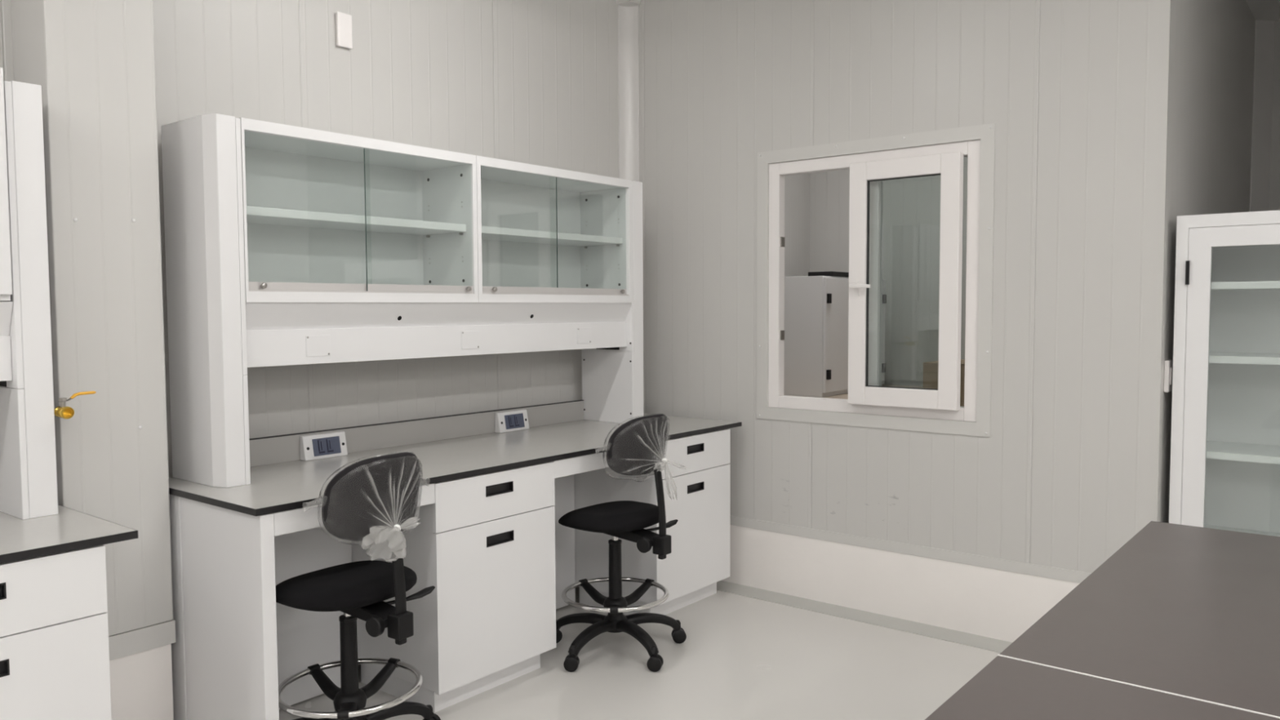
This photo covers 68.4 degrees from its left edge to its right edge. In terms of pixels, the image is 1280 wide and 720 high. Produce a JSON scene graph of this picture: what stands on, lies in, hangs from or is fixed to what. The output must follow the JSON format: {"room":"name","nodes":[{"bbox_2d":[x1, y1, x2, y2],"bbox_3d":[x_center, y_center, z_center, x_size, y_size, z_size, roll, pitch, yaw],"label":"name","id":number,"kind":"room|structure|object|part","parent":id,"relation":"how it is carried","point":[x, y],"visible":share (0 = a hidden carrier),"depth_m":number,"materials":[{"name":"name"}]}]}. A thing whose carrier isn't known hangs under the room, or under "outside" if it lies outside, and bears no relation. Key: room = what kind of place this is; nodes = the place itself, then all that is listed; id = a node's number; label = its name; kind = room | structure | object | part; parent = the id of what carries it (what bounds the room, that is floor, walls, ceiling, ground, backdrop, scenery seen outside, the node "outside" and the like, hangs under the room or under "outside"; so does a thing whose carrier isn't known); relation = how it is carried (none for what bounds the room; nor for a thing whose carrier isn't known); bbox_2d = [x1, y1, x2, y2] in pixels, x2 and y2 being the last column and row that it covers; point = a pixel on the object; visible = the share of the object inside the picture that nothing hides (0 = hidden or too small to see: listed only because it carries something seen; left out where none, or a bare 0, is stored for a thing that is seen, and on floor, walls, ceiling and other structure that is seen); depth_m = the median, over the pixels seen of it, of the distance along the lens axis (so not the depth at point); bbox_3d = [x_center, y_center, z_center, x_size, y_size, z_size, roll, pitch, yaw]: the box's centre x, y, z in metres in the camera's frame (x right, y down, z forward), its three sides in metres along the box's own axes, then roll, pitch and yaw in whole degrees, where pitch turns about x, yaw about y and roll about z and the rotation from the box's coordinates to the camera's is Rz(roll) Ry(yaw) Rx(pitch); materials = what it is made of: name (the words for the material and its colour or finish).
{"room":"laboratory","nodes":[
{"label":"laboratory","id":0,"kind":"room"},
{"bbox_2d":[10,0,173,635],"bbox_3d":[-1.813,-0.508,3.107,0.280,2.810,0.327,2,4,39],"label":"wall pier","id":1,"kind":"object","parent":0,"point":[92,61],"visible":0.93,"depth_m":3.03,"materials":[{"name":"white paint"}]},
{"bbox_2d":[53,391,96,419],"bbox_3d":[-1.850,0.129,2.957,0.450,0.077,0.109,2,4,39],"label":"gas valve","id":2,"kind":"object","parent":1,"relation":"attached to","point":[63,411],"visible":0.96,"depth_m":2.81,"materials":[{"name":"gold metal"}]},
{"bbox_3d":[-1.718,0.120,2.814,0.016,0.012,0.035,2,4,39],"label":"lever","id":3,"kind":"part","parent":2,"relation":"part of","materials":[{"name":"silver metal"}]},
{"bbox_2d":[0,0,618,477],"bbox_3d":[-2.297,-0.430,2.812,0.100,2.928,6.990,2,4,39],"label":"wall","id":4,"kind":"structure","parent":0,"point":[529,82],"depth_m":4.25,"materials":[{"name":"white paint"}]},
{"bbox_2d":[0,66,12,301],"bbox_3d":[-2.211,-0.480,2.431,0.372,0.654,0.894,2,4,39],"label":"upper cabinet","id":5,"kind":"object","parent":4,"relation":"attached to","point":[6,282],"visible":1,"depth_m":2.65,"materials":[{"name":"white metal"}]},
{"bbox_2d":[108,619,175,660],"bbox_3d":[-1.806,0.934,3.187,0.277,0.078,0.333,2,4,39],"label":"trim","id":6,"kind":"structure","parent":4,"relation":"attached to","point":[145,638],"depth_m":3.14,"materials":[{"name":"grey"}]},
{"bbox_2d":[335,11,352,48],"bbox_3d":[-1.250,-1.390,3.971,0.022,0.142,0.073,2,4,39],"label":"wall plate","id":7,"kind":"object","parent":4,"relation":"attached to","point":[344,28],"visible":1,"depth_m":3.96,"materials":[{"name":"white plastic"}]},
{"bbox_2d":[239,117,479,302],"bbox_3d":[-1.160,-0.542,3.736,0.373,0.628,1.051,2,4,39],"label":"upper cabinet","id":8,"kind":"object","parent":4,"relation":"attached to","point":[328,216],"visible":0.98,"depth_m":3.84,"materials":[{"name":"white"}]},
{"bbox_3d":[-1.318,-0.261,3.294,0.024,0.021,0.021,2,4,39],"label":"knob","id":9,"kind":"part","parent":8,"relation":"part of","materials":[{"name":"silver metal"}]},
{"bbox_2d":[246,205,466,235],"bbox_3d":[-1.180,-0.548,3.744,0.294,0.031,1.014,2,4,39],"label":"shelf","id":10,"kind":"object","parent":8,"relation":"attached to","point":[257,217],"depth_m":3.72,"materials":[{"name":"white"}]},
{"bbox_3d":[-0.730,-0.303,4.003,0.024,0.021,0.021,2,4,39],"label":"knob","id":11,"kind":"part","parent":8,"relation":"part of","materials":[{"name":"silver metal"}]},
{"bbox_2d":[475,155,632,302],"bbox_3d":[-0.502,-0.590,4.552,0.373,0.628,1.045,2,4,39],"label":"upper cabinet","id":12,"kind":"object","parent":4,"relation":"attached to","point":[545,234],"visible":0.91,"depth_m":4.73,"materials":[{"name":"white"}]},
{"bbox_3d":[-0.637,-0.309,4.118,0.024,0.021,0.021,2,4,39],"label":"knob","id":13,"kind":"part","parent":12,"relation":"part of","materials":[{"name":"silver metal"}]},
{"bbox_2d":[481,226,622,246],"bbox_3d":[-0.517,-0.597,4.565,0.294,0.031,1.000,2,4,39],"label":"shelf","id":14,"kind":"object","parent":12,"relation":"attached to","point":[496,236],"depth_m":4.58,"materials":[{"name":"white"}]},
{"bbox_2d":[617,4,639,182],"bbox_3d":[-0.061,-0.597,5.439,0.084,2.848,0.084,2,4,39],"label":"trim","id":15,"kind":"structure","parent":4,"relation":"attached to","point":[628,16],"depth_m":5.40,"materials":[{"name":"white plastic"}]},
{"bbox_2d":[279,586,999,719],"bbox_3d":[1.951,1.422,2.464,9.800,0.120,11.600,2,4,39],"label":"floor","id":16,"kind":"structure","parent":0,"point":[740,657],"depth_m":3.88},
{"bbox_2d":[0,544,111,719],"bbox_3d":[-1.841,0.942,2.486,0.542,0.874,0.617,2,4,39],"label":"base cabinet","id":17,"kind":"object","parent":16,"relation":"on","point":[55,651],"visible":0.9,"depth_m":2.44,"materials":[{"name":"white metal"}]},
{"bbox_3d":[-1.638,0.580,2.305,0.020,0.041,0.142,2,4,39],"label":"handle","id":18,"kind":"part","parent":17,"relation":"part of","materials":[{"name":"black plastic"}]},
{"bbox_3d":[-1.637,0.774,2.316,0.020,0.041,0.142,2,4,39],"label":"handle","id":19,"kind":"part","parent":17,"relation":"part of","materials":[{"name":"black plastic"}]},
{"bbox_3d":[-1.640,0.604,2.304,0.019,0.180,0.617,2,4,39],"label":"drawer","id":20,"kind":"part","parent":17,"relation":"part of","materials":[{"name":"white metal"}]},
{"bbox_3d":[-1.638,0.996,2.326,0.019,0.596,0.617,2,4,39],"label":"door","id":21,"kind":"part","parent":17,"relation":"part of","materials":[{"name":"white metal"}]},
{"bbox_2d":[0,504,137,564],"bbox_3d":[-2.079,0.444,2.333,0.757,0.130,1.276,2,4,39],"label":"countertop","id":22,"kind":"structure","parent":17,"relation":"on","point":[68,530],"depth_m":2.57,"materials":[{"name":"grey laminate"}]},
{"bbox_2d":[0,80,57,519],"bbox_3d":[-2.215,-0.150,2.457,0.354,1.260,1.112,2,4,39],"label":"upright","id":23,"kind":"object","parent":22,"relation":"on","point":[28,455],"visible":0.96,"depth_m":2.73,"materials":[{"name":"white metal"}]},
{"bbox_3d":[-1.928,-0.359,2.804,0.354,0.874,0.017,2,4,39],"label":"panel","id":24,"kind":"part","parent":23,"relation":"part of","materials":[{"name":"white metal"}]},
{"bbox_3d":[-1.925,0.268,2.838,0.354,0.380,0.017,2,4,39],"label":"panel","id":25,"kind":"part","parent":23,"relation":"part of","materials":[{"name":"white metal"}]},
{"bbox_2d":[109,643,173,719],"bbox_3d":[-1.807,1.156,3.201,0.267,0.366,0.307,2,4,39],"label":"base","id":26,"kind":"object","parent":16,"relation":"on","point":[141,682],"visible":0.33,"depth_m":3.16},
{"bbox_2d":[275,451,440,719],"bbox_3d":[-0.996,0.813,3.116,0.611,1.052,0.623,0,3,-3],"label":"chair","id":27,"kind":"object","parent":16,"relation":"on","point":[373,498],"visible":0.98,"depth_m":2.97,"materials":[{"name":"black plastic"}]},
{"bbox_3d":[-1.137,1.240,3.133,0.269,0.099,0.060,-1,3,-5],"label":"leg","id":28,"kind":"part","parent":27,"relation":"part of","materials":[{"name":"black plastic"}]},
{"bbox_3d":[-0.980,0.744,3.128,0.415,0.086,0.449,2,4,35],"label":"seat","id":29,"kind":"part","parent":27,"relation":"part of","materials":[{"name":"black fabric"}]},
{"bbox_3d":[-0.821,0.430,2.997,0.132,0.272,0.374,2,4,35],"label":"backrest","id":30,"kind":"part","parent":27,"relation":"part of","materials":[{"name":"black plastic"}]},
{"bbox_3d":[-0.827,0.835,2.961,0.064,0.064,0.044,1,4,27],"label":"tension knob","id":31,"kind":"part","parent":27,"relation":"part of","materials":[{"name":"black plastic"}]},
{"bbox_3d":[-0.771,0.645,2.974,0.052,0.401,0.040,2,4,35],"label":"post","id":32,"kind":"part","parent":27,"relation":"part of","materials":[{"name":"black plastic"}]},
{"bbox_3d":[-0.840,1.232,3.260,0.268,0.099,0.060,-3,4,-41],"label":"leg","id":33,"kind":"part","parent":27,"relation":"part of","materials":[{"name":"black plastic"}]},
{"bbox_3d":[-0.766,0.787,3.136,0.184,0.032,0.048,-3,4,-43],"label":"lever","id":34,"kind":"part","parent":27,"relation":"part of","materials":[{"name":"black plastic"}]},
{"bbox_2d":[168,451,608,719],"bbox_3d":[-0.808,0.858,3.885,0.686,0.876,1.976,2,4,39],"label":"frame","id":35,"kind":"object","parent":16,"relation":"on","point":[234,646],"visible":0.52,"depth_m":3.16,"materials":[{"name":"white metal"}]},
{"bbox_3d":[-1.617,0.894,3.298,0.162,0.876,0.045,2,4,39],"label":"leg","id":36,"kind":"part","parent":35,"relation":"part of","materials":[{"name":"white metal"}]},
{"bbox_3d":[-1.366,0.904,3.098,0.475,0.876,0.043,2,4,39],"label":"panel","id":37,"kind":"part","parent":35,"relation":"part of","materials":[{"name":"white metal"}]},
{"bbox_3d":[-1.163,0.912,2.934,0.046,0.876,0.046,2,4,39],"label":"leg","id":38,"kind":"part","parent":35,"relation":"part of","materials":[{"name":"white metal"}]},
{"bbox_3d":[-1.351,0.876,3.516,0.016,0.866,0.626,2,4,39],"label":"modesty panel","id":39,"kind":"part","parent":35,"relation":"part of","materials":[{"name":"white metal"}]},
{"bbox_2d":[168,400,742,516],"bbox_3d":[-0.610,0.336,4.156,0.757,0.130,2.724,2,4,39],"label":"countertop","id":40,"kind":"structure","parent":35,"relation":"on","point":[460,446],"depth_m":3.98,"materials":[{"name":"grey laminate"}]},
{"bbox_2d":[299,431,347,461],"bbox_3d":[-1.292,0.350,3.851,0.041,0.098,0.196,2,4,39],"label":"box","id":41,"kind":"object","parent":40,"relation":"on","point":[326,445],"visible":1,"depth_m":3.83,"materials":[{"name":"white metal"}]},
{"bbox_3d":[-1.280,0.352,3.846,0.016,0.069,0.124,2,4,39],"label":"socket plate","id":42,"kind":"part","parent":41,"relation":"part of","materials":[{"name":"blue plastic"}]},
{"bbox_2d":[160,113,643,487],"bbox_3d":[-0.838,-0.251,4.166,0.354,1.260,2.310,2,4,39],"label":"frame","id":43,"kind":"object","parent":40,"relation":"on","point":[212,344],"visible":0.91,"depth_m":3.34,"materials":[{"name":"white metal"}]},
{"bbox_3d":[-1.534,-0.200,3.302,0.354,1.260,0.087,2,4,39],"label":"post","id":44,"kind":"part","parent":43,"relation":"part of","materials":[{"name":"white metal"}]},
{"bbox_3d":[-1.502,-0.391,3.333,0.354,0.874,0.017,2,4,39],"label":"panel","id":45,"kind":"part","parent":43,"relation":"part of","materials":[{"name":"white metal"}]},
{"bbox_3d":[-1.499,0.237,3.367,0.354,0.380,0.017,2,4,39],"label":"panel","id":46,"kind":"part","parent":43,"relation":"part of","materials":[{"name":"white metal"}]},
{"bbox_3d":[-1.197,-0.053,3.500,0.002,0.078,0.100,2,4,39],"label":"plate","id":47,"kind":"part","parent":43,"relation":"part of","materials":[{"name":"white metal"}]},
{"bbox_3d":[-0.734,-0.087,4.074,0.002,0.078,0.100,2,4,39],"label":"plate","id":48,"kind":"part","parent":43,"relation":"part of","materials":[{"name":"white metal"}]},
{"bbox_3d":[-0.275,-0.121,4.644,0.002,0.078,0.100,2,4,39],"label":"plate","id":49,"kind":"part","parent":43,"relation":"part of","materials":[{"name":"white metal"}]},
{"bbox_3d":[-0.172,0.139,5.014,0.354,0.380,0.017,2,4,39],"label":"panel","id":50,"kind":"part","parent":43,"relation":"part of","materials":[{"name":"white metal"}]},
{"bbox_3d":[-0.175,-0.488,4.979,0.354,0.874,0.017,2,4,39],"label":"panel","id":51,"kind":"part","parent":43,"relation":"part of","materials":[{"name":"white wood"}]},
{"bbox_3d":[-0.141,-0.302,5.031,0.354,1.260,0.087,2,4,39],"label":"post","id":52,"kind":"part","parent":43,"relation":"part of","materials":[{"name":"white metal"}]},
{"bbox_2d":[494,408,528,432],"bbox_3d":[-0.633,0.302,4.668,0.041,0.098,0.198,2,4,39],"label":"power outlet","id":53,"kind":"object","parent":40,"relation":"on","point":[517,420],"visible":1,"depth_m":4.64,"materials":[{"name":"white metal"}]},
{"bbox_3d":[-0.621,0.303,4.663,0.016,0.069,0.124,2,4,39],"label":"socket plate","id":54,"kind":"part","parent":53,"relation":"part of","materials":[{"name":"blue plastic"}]},
{"bbox_3d":[-0.552,0.817,4.507,0.016,0.866,0.684,2,4,39],"label":"modesty panel","id":55,"kind":"part","parent":35,"relation":"part of","materials":[{"name":"white metal"}]},
{"bbox_2d":[351,461,555,712],"bbox_3d":[-0.754,0.862,3.835,0.542,0.874,0.617,2,4,39],"label":"base cabinet","id":56,"kind":"object","parent":16,"relation":"on","point":[486,544],"visible":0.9,"depth_m":3.62,"materials":[{"name":"white metal"}]},
{"bbox_3d":[-0.553,0.524,3.653,0.019,0.180,0.617,2,4,39],"label":"drawer","id":57,"kind":"part","parent":56,"relation":"part of","materials":[{"name":"white metal"}]},
{"bbox_3d":[-0.551,0.915,3.675,0.019,0.596,0.617,2,4,39],"label":"door","id":58,"kind":"part","parent":56,"relation":"part of","materials":[{"name":"white metal"}]},
{"bbox_3d":[-0.551,0.499,3.654,0.020,0.041,0.142,2,4,39],"label":"handle","id":59,"kind":"part","parent":56,"relation":"part of","materials":[{"name":"black plastic"}]},
{"bbox_3d":[-0.550,0.694,3.665,0.020,0.041,0.142,2,4,39],"label":"handle","id":60,"kind":"part","parent":56,"relation":"part of","materials":[{"name":"black plastic"}]},
{"bbox_2d":[555,413,686,671],"bbox_3d":[-0.111,0.751,4.097,0.655,1.056,0.611,2,4,39],"label":"chair","id":61,"kind":"object","parent":16,"relation":"on","point":[637,446],"visible":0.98,"depth_m":3.98,"materials":[{"name":"black plastic"}]},
{"bbox_3d":[-0.269,1.177,4.206,0.268,0.099,0.060,1,3,19],"label":"leg","id":62,"kind":"part","parent":61,"relation":"part of","materials":[{"name":"black plastic"}]},
{"bbox_3d":[-0.213,1.187,4.019,0.060,0.099,0.269,2,4,39],"label":"leg","id":63,"kind":"part","parent":61,"relation":"part of","materials":[{"name":"black plastic"}]},
{"bbox_3d":[-0.120,0.684,4.132,0.415,0.086,0.449,2,4,39],"label":"seat","id":64,"kind":"part","parent":61,"relation":"part of","materials":[{"name":"black fabric"}]},
{"bbox_3d":[-0.010,1.186,4.013,0.060,0.099,0.269,-3,4,-35],"label":"leg","id":65,"kind":"part","parent":61,"relation":"part of","materials":[{"name":"black plastic"}]},
{"bbox_3d":[0.021,0.357,3.999,0.132,0.256,0.374,2,4,39],"label":"backrest","id":66,"kind":"part","parent":61,"relation":"part of","materials":[{"name":"black fabric"}]},
{"bbox_3d":[0.022,0.776,3.956,0.064,0.064,0.044,2,4,30],"label":"tension knob","id":67,"kind":"part","parent":61,"relation":"part of","materials":[{"name":"black plastic"}]},
{"bbox_3d":[0.054,1.175,4.202,0.268,0.099,0.060,-1,3,-17],"label":"leg","id":68,"kind":"part","parent":61,"relation":"part of","materials":[{"name":"black plastic"}]},
{"bbox_3d":[0.080,0.586,3.965,0.052,0.401,0.040,2,4,39],"label":"post","id":69,"kind":"part","parent":61,"relation":"part of","materials":[{"name":"black plastic"}]},
{"bbox_3d":[0.094,0.728,4.127,0.184,0.032,0.048,-3,4,-40],"label":"lever","id":70,"kind":"part","parent":61,"relation":"part of","materials":[{"name":"black plastic"}]},
{"bbox_2d":[573,428,729,614],"bbox_3d":[0.065,0.801,4.853,0.542,0.874,0.627,2,4,39],"label":"base cabinet","id":71,"kind":"object","parent":16,"relation":"on","point":[699,558],"visible":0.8,"depth_m":4.67,"materials":[{"name":"white metal"}]},
{"bbox_3d":[0.266,0.464,4.671,0.019,0.180,0.627,2,4,39],"label":"drawer","id":72,"kind":"part","parent":71,"relation":"part of","materials":[{"name":"white metal"}]},
{"bbox_3d":[0.268,0.855,4.692,0.019,0.596,0.627,2,4,39],"label":"door","id":73,"kind":"part","parent":71,"relation":"part of","materials":[{"name":"white metal"}]},
{"bbox_3d":[0.269,0.439,4.671,0.020,0.041,0.142,2,4,39],"label":"handle","id":74,"kind":"part","parent":71,"relation":"part of","materials":[{"name":"black plastic"}]},
{"bbox_3d":[0.270,0.634,4.682,0.020,0.041,0.142,2,4,39],"label":"handle","id":75,"kind":"part","parent":71,"relation":"part of","materials":[{"name":"black plastic"}]},
{"bbox_2d":[787,384,922,399],"bbox_3d":[1.744,0.694,6.405,2.200,0.900,1.700,2,4,39],"label":"lab bench","id":76,"kind":"object","parent":16,"relation":"on","point":[845,396],"visible":0.02,"depth_m":6.50,"materials":[{"name":"white metal"}]},
{"bbox_2d":[783,275,886,397],"bbox_3d":[1.322,-0.184,6.806,0.585,0.813,0.945,2,4,39],"label":"cabinet","id":77,"kind":"object","parent":76,"relation":"on","point":[816,307],"visible":0.64,"depth_m":6.38,"materials":[{"name":"white"}]},
{"bbox_2d":[808,271,848,276],"bbox_3d":[1.323,-0.591,6.520,0.180,0.032,0.330,2,4,39],"label":"case","id":78,"kind":"object","parent":77,"relation":"on","point":[830,273],"visible":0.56,"depth_m":6.41,"materials":[{"name":"black plastic"}]},
{"bbox_3d":[1.375,-0.174,6.461,0.018,0.771,0.466,2,4,39],"label":"door","id":79,"kind":"part","parent":77,"relation":"part of","materials":[{"name":"white metal"}]},
{"bbox_3d":[1.670,-0.196,6.827,0.018,0.771,0.466,2,4,39],"label":"door","id":80,"kind":"part","parent":77,"relation":"part of","materials":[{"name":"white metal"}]},
{"bbox_2d":[922,359,964,406],"bbox_3d":[2.031,0.150,5.569,0.560,0.275,0.450,2,4,39],"label":"cardboard box","id":81,"kind":"object","parent":76,"relation":"on","point":[930,368],"visible":0.16,"depth_m":5.53,"materials":[{"name":"brown cardboard"}]},
{"bbox_2d":[716,580,1012,653],"bbox_3d":[1.065,1.247,4.595,2.541,0.003,0.151,2,4,39],"label":"trim","id":82,"kind":"structure","parent":16,"relation":"on","point":[939,633],"depth_m":4.55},
{"bbox_2d":[924,655,1279,719],"bbox_3d":[0.798,1.015,0.685,1.495,0.900,1.301,2,4,39],"label":"lab table","id":83,"kind":"object","parent":16,"relation":"on","point":[1006,688],"visible":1,"depth_m":1.44,"materials":[{"name":"grey laminate"}]},
{"bbox_2d":[997,520,1279,718],"bbox_3d":[1.614,0.955,1.699,1.495,0.901,1.304,2,4,39],"label":"lab table","id":84,"kind":"object","parent":16,"relation":"on","point":[1192,612],"visible":0.76,"depth_m":1.80,"materials":[{"name":"grey laminate"}]},
{"bbox_2d":[1168,209,1279,537],"bbox_3d":[2.638,0.357,3.692,0.920,1.864,0.430,2,4,39],"label":"display cabinet","id":85,"kind":"object","parent":16,"relation":"on","point":[1224,469],"visible":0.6,"depth_m":3.92,"materials":[{"name":"white metal"}]},
{"bbox_2d":[1204,524,1279,537],"bbox_3d":[2.655,0.751,3.732,0.876,0.028,0.348,2,4,39],"label":"shelf","id":86,"kind":"object","parent":85,"relation":"attached to","point":[1246,528],"depth_m":4.00,"materials":[{"name":"white"}]},
{"bbox_2d":[1205,440,1279,464],"bbox_3d":[2.653,0.384,3.712,0.876,0.028,0.348,2,4,39],"label":"shelf","id":87,"kind":"object","parent":85,"relation":"attached to","point":[1259,451],"depth_m":3.79,"materials":[{"name":"white"}]},
{"bbox_2d":[1208,351,1279,364],"bbox_3d":[2.651,-0.001,3.691,0.876,0.028,0.348,2,4,39],"label":"shelf","id":88,"kind":"object","parent":85,"relation":"attached to","point":[1217,357],"depth_m":3.73,"materials":[{"name":"white"}]},
{"bbox_2d":[1210,280,1279,290],"bbox_3d":[2.650,-0.294,3.674,0.876,0.028,0.348,2,4,39],"label":"shelf","id":89,"kind":"object","parent":85,"relation":"attached to","point":[1215,285],"depth_m":3.70,"materials":[{"name":"white"}]},
{"bbox_2d":[784,173,809,276],"bbox_3d":[0.569,-0.501,6.799,0.100,3.255,2.610,2,4,39],"label":"wall","id":90,"kind":"structure","parent":0,"point":[797,187],"depth_m":7.55,"materials":[{"name":"grey paint"}]},
{"bbox_2d":[809,156,967,386],"bbox_3d":[2.571,-0.515,6.862,2.941,3.255,0.100,2,4,39],"label":"wall","id":91,"kind":"structure","parent":0,"point":[911,216],"depth_m":7.23,"materials":[{"name":"paint"}]},
{"bbox_2d":[638,0,1174,573],"bbox_3d":[0.539,-0.570,5.077,4.076,2.928,0.100,2,4,39],"label":"wall","id":92,"kind":"structure","parent":0,"point":[1077,95],"depth_m":4.27,"materials":[{"name":"paint"}]},
{"bbox_2d":[615,0,640,6],"bbox_3d":[-0.067,-2.033,5.350,0.100,0.030,0.100,2,4,39],"label":"trim","id":93,"kind":"structure","parent":92,"relation":"attached to","point":[620,2],"depth_m":5.33,"materials":[{"name":"grey"}]},
{"bbox_2d":[756,123,995,437],"bbox_3d":[1.086,-0.368,4.563,1.222,1.394,0.165,2,4,39],"label":"window","id":94,"kind":"structure","parent":92,"relation":"in","point":[868,171],"depth_m":4.50,"materials":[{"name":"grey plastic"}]},
{"bbox_3d":[0.744,-0.130,4.922,0.006,0.050,0.036,2,4,39],"label":"striker plate","id":95,"kind":"part","parent":94,"relation":"part of","materials":[{"name":"silver metal"}]},
{"bbox_3d":[0.742,-0.615,4.896,0.006,0.050,0.036,2,4,39],"label":"striker plate","id":96,"kind":"part","parent":94,"relation":"part of","materials":[{"name":"silver metal"}]},
{"bbox_3d":[1.060,-0.344,4.509,0.108,0.075,0.047,2,4,39],"label":"handle","id":97,"kind":"part","parent":94,"relation":"part of","materials":[{"name":"white plastic"}]},
{"bbox_3d":[1.239,-0.360,4.427,0.539,1.165,0.050,2,4,39],"label":"sash","id":98,"kind":"part","parent":94,"relation":"part of","materials":[{"name":"white plastic"}]},
{"bbox_2d":[721,524,1079,642],"bbox_3d":[1.054,1.076,4.757,2.772,0.327,0.104,2,4,39],"label":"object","id":99,"kind":"structure","parent":92,"relation":"attached to","point":[984,602],"depth_m":4.54,"materials":[{"name":"white paint"}]},
{"bbox_2d":[729,515,1091,582],"bbox_3d":[1.031,0.894,4.699,2.746,0.050,0.007,2,4,39],"label":"trim","id":100,"kind":"structure","parent":92,"relation":"attached to","point":[1046,571],"depth_m":4.46,"materials":[{"name":"grey"}]},
{"bbox_2d":[1161,0,1255,523],"bbox_3d":[3.376,-0.603,5.431,0.100,2.928,4.010,2,4,39],"label":"wall","id":101,"kind":"structure","parent":0,"point":[1213,64],"depth_m":4.49,"materials":[{"name":"grey paint"}]},
{"bbox_2d":[1164,360,1173,392],"bbox_3d":[2.177,0.066,3.873,0.023,0.130,0.080,2,4,39],"label":"wall socket","id":102,"kind":"object","parent":101,"relation":"attached to","point":[1168,369],"visible":0.94,"depth_m":3.85,"materials":[{"name":"white plastic"}]},
{"bbox_2d":[1245,0,1279,21],"bbox_3d":[1.934,-1.938,2.278,9.800,0.100,11.600,2,4,39],"label":"ceiling","id":103,"kind":"structure","parent":0,"point":[1261,10],"depth_m":5.58,"materials":[{"name":"white paint"}]},
{"bbox_2d":[1268,20,1279,210],"bbox_3d":[4.418,-0.452,5.571,1.359,3.255,0.100,2,4,39],"label":"wall","id":104,"kind":"structure","parent":0,"point":[1274,180],"depth_m":5.83,"materials":[{"name":"paint"}]},
{"bbox_2d":[1249,19,1275,211],"bbox_3d":[3.861,-0.467,5.890,0.090,3.255,0.100,2,4,39],"label":"trim","id":105,"kind":"structure","parent":104,"relation":"attached to","point":[1264,29],"depth_m":5.83,"materials":[{"name":"white plastic"}]}
]}

